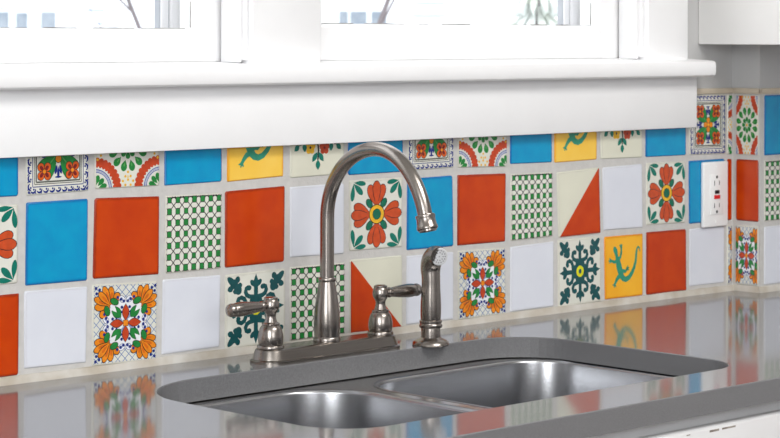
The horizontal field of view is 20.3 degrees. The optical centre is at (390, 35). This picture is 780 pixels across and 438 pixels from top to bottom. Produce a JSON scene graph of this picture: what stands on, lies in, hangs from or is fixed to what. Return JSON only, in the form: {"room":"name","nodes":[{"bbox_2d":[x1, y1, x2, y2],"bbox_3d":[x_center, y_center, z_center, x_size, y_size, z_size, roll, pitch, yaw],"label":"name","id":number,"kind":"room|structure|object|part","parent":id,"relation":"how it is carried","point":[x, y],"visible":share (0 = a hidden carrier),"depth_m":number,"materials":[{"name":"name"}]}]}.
{"room":"kitchen","nodes":[
{"label":"kitchen","id":0,"kind":"room"},
{"bbox_2d":[60,0,731,88],"bbox_3d":[-0.435,0.078,2.940,5.900,2.550,0.164,0,0,-44],"label":"wall","id":1,"kind":"structure","parent":0,"point":[721,54],"depth_m":3.78,"materials":[{"name":"grey paint"}]},
{"bbox_2d":[0,0,247,62],"bbox_3d":[-0.588,-0.345,2.801,0.886,0.804,0.210,0,0,-44],"label":"window","id":2,"kind":"structure","parent":1,"relation":"in","point":[183,30],"depth_m":2.99,"materials":[{"name":"white paint"}]},
{"bbox_3d":[-0.615,-0.353,2.829,0.874,0.772,0.024,0,0,-44],"label":"storm frame","id":3,"kind":"part","parent":2,"relation":"part of","materials":[{"name":"white paint"}]},
{"bbox_3d":[-0.588,-0.345,2.801,0.886,0.804,0.210,0,0,-44],"label":"frame","id":4,"kind":"part","parent":2,"relation":"part of","materials":[{"name":"white paint"}]},
{"bbox_2d":[242,0,319,63],"bbox_3d":[-0.153,-0.402,3.080,0.128,0.888,0.027,0,0,-44],"label":"trim","id":5,"kind":"structure","parent":1,"relation":"attached to","point":[279,31],"depth_m":3.06,"materials":[{"name":"white paint"}]},
{"bbox_2d":[0,77,696,157],"bbox_3d":[-0.204,0.111,3.032,2.000,0.086,0.026,0,0,-44],"label":"trim","id":6,"kind":"structure","parent":1,"relation":"attached to","point":[33,122],"depth_m":3.12,"materials":[{"name":"white paint"}]},
{"bbox_2d":[0,58,715,89],"bbox_3d":[-0.214,0.052,3.032,2.046,0.032,0.100,0,0,-44],"label":"trim","id":7,"kind":"structure","parent":1,"relation":"attached to","point":[13,76],"depth_m":3.09,"materials":[{"name":"white paint"}]},
{"bbox_2d":[0,88,779,385],"bbox_3d":[0.291,0.268,3.483,2.900,0.354,0.068,0,0,-44],"label":"tile backsplash","id":8,"kind":"structure","parent":1,"relation":"attached to","point":[110,262],"depth_m":3.20,"materials":[{"name":"tile"}]},
{"bbox_2d":[701,161,727,227],"bbox_3d":[0.562,0.275,3.779,0.070,0.112,0.010,0,0,-44],"label":"wall outlet","id":9,"kind":"object","parent":8,"relation":"attached to","point":[714,175],"visible":1,"depth_m":3.77,"materials":[{"name":"white plastic"}]},
{"bbox_2d":[710,174,722,214],"bbox_3d":[0.564,0.275,3.776,0.035,0.069,0.002,0,0,-44],"label":"receptacle","id":10,"kind":"object","parent":9,"relation":"attached to","point":[716,180],"depth_m":3.77,"materials":[{"name":"white plastic"}]},
{"bbox_2d":[320,0,643,60],"bbox_3d":[0.086,-0.343,3.455,0.736,0.804,0.210,0,0,-44],"label":"window","id":11,"kind":"structure","parent":1,"relation":"in","point":[584,28],"depth_m":3.47,"materials":[{"name":"white paint"}]},
{"bbox_3d":[0.059,-0.352,3.483,0.724,0.772,0.024,0,0,-44],"label":"storm frame","id":12,"kind":"part","parent":11,"relation":"part of","materials":[{"name":"white paint"}]},
{"bbox_3d":[0.086,-0.343,3.455,0.736,0.804,0.210,0,0,-44],"label":"frame","id":13,"kind":"part","parent":11,"relation":"part of","materials":[{"name":"white paint"}]},
{"bbox_2d":[638,0,687,59],"bbox_3d":[0.460,-0.400,3.674,0.106,0.888,0.027,0,0,-44],"label":"trim","id":14,"kind":"structure","parent":1,"relation":"attached to","point":[665,21],"depth_m":3.66,"materials":[{"name":"white paint"}]},
{"bbox_2d":[732,45,779,87],"bbox_3d":[1.190,0.082,4.361,1.588,2.550,0.060,0,0,-44],"label":"wall","id":15,"kind":"structure","parent":0,"point":[753,66],"depth_m":3.81,"materials":[{"name":"grey paint"}]},
{"bbox_2d":[699,0,779,44],"bbox_3d":[1.241,-0.383,4.176,1.595,0.800,0.393,0,0,-44],"label":"upper cabinet","id":16,"kind":"object","parent":15,"relation":"attached to","point":[734,22],"visible":1,"depth_m":3.70,"materials":[{"name":"white paint"}]},
{"bbox_3d":[1.060,1.407,1.395,6.100,0.100,4.470,0,0,-44],"label":"floor","id":17,"kind":"structure","parent":0,"visible":0},
{"bbox_2d":[588,401,779,437],"bbox_3d":[0.639,0.916,3.403,3.690,0.880,0.656,0,0,-44],"label":"base cabinet","id":18,"kind":"object","parent":17,"relation":"on","point":[761,420],"visible":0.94,"depth_m":2.79,"materials":[{"name":"paint"}]},
{"bbox_2d":[0,290,779,437],"bbox_3d":[0.616,0.461,3.395,3.745,0.030,0.640,0,0,-44],"label":"countertop","id":19,"kind":"structure","parent":18,"relation":"on","point":[722,349],"depth_m":2.84,"materials":[{"name":"grey stone"}]},
{"bbox_2d":[225,142,437,364],"bbox_3d":[-0.025,0.294,2.974,0.360,0.300,0.240,0,0,-44],"label":"kitchen faucet","id":20,"kind":"object","parent":19,"relation":"on","point":[326,343],"visible":1,"depth_m":3.02,"materials":[{"name":"silver metal"}]},
{"bbox_3d":[-0.193,0.367,2.937,0.068,0.020,0.020,0,0,-44],"label":"lever","id":21,"kind":"part","parent":20,"relation":"part of","materials":[{"name":"silver metal"}]},
{"bbox_3d":[-0.163,0.390,2.967,0.038,0.070,0.038,0,0,-44],"label":"handle","id":22,"kind":"part","parent":20,"relation":"part of","materials":[{"name":"silver metal"}]},
{"bbox_3d":[-0.089,0.434,3.039,0.262,0.020,0.058,0,0,-44],"label":"plate","id":23,"kind":"part","parent":20,"relation":"part of","materials":[{"name":"silver metal"}]},
{"bbox_3d":[-0.088,0.381,3.039,0.038,0.089,0.038,0,0,-44],"label":"spout","id":24,"kind":"part","parent":20,"relation":"part of","materials":[{"name":"silver metal"}]},
{"bbox_3d":[-0.021,0.245,2.970,0.020,0.200,0.214,0,0,-44],"label":"spout","id":25,"kind":"part","parent":20,"relation":"part of","materials":[{"name":"silver metal"}]},
{"bbox_3d":[-0.014,0.390,3.111,0.038,0.070,0.038,0,0,-44],"label":"handle","id":26,"kind":"part","parent":20,"relation":"part of","materials":[{"name":"silver metal"}]},
{"bbox_3d":[0.017,0.368,3.140,0.068,0.020,0.020,0,0,-44],"label":"lever","id":27,"kind":"part","parent":20,"relation":"part of","materials":[{"name":"silver metal"}]},
{"bbox_2d":[412,246,448,347],"bbox_3d":[0.058,0.373,3.135,0.054,0.144,0.055,0,0,-44],"label":"sprayer","id":28,"kind":"object","parent":19,"relation":"on","point":[432,259],"visible":1,"depth_m":3.12,"materials":[{"name":"silver metal"}]},
{"bbox_2d":[187,357,676,428],"bbox_3d":[0.071,0.584,2.847,0.798,0.218,0.458,0,0,-44],"label":"sink","id":29,"kind":"object","parent":19,"relation":"in","point":[393,398],"visible":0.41,"depth_m":3.04,"materials":[{"name":"silver metal"}]},
{"bbox_3d":[-0.071,0.573,2.705,0.358,0.196,0.401,0,0,-44],"label":"bowl","id":30,"kind":"part","parent":29,"relation":"part of","materials":[{"name":"silver metal"}]},
{"bbox_3d":[0.217,0.573,2.973,0.386,0.196,0.385,0,0,-44],"label":"bowl","id":31,"kind":"part","parent":29,"relation":"part of","materials":[{"name":"silver metal"}]},
{"bbox_3d":[0.433,0.559,2.798,0.440,0.130,0.018,0,0,-44],"label":"drawer","id":32,"kind":"part","parent":18,"relation":"part of","materials":[{"name":"paint"}]},
{"label":"outside","id":33,"kind":"structure","parent":0,"visible":0},
{"bbox_3d":[-24.486,1.856,70.464,180.000,0.120,129.400,0,0,-44],"label":"ground","id":34,"kind":"structure","parent":33,"visible":0},
{"bbox_2d":[0,0,153,27],"bbox_3d":[-5.544,-1.059,36.500,3.529,5.800,5.700,0,0,0],"label":"house","id":35,"kind":"structure","parent":34,"relation":"on","point":[13,13],"depth_m":34.00,"materials":[{"name":"white"}]},
{"bbox_2d":[88,0,141,27],"bbox_3d":[-2.052,-0.779,15.041,2.336,5.271,0.431,0,0,-4],"label":"bare tree","id":36,"kind":"object","parent":34,"relation":"on","point":[130,8],"visible":0.13,"depth_m":14.99,"materials":[{"name":"grey plant"}]},
{"bbox_2d":[377,0,394,22],"bbox_3d":[0.490,-1.390,13.988,2.877,6.504,0.336,0,0,0],"label":"bare tree","id":37,"kind":"object","parent":34,"relation":"on","point":[383,15],"visible":0.05,"depth_m":13.99,"materials":[{"name":"grey plant"}]},
{"bbox_2d":[322,0,462,23],"bbox_3d":[-0.146,-1.046,38.500,3.273,5.800,5.700,0,0,0],"label":"house","id":38,"kind":"structure","parent":34,"relation":"on","point":[333,11],"depth_m":36.00,"materials":[{"name":"white"}]},
{"bbox_2d":[502,0,556,24],"bbox_3d":[2.007,0.273,30.000,2.600,3.548,2.535,0,0,-44],"label":"evergreen tree","id":39,"kind":"object","parent":34,"relation":"on","point":[527,12],"visible":0.12,"depth_m":29.78,"materials":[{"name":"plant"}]}
]}

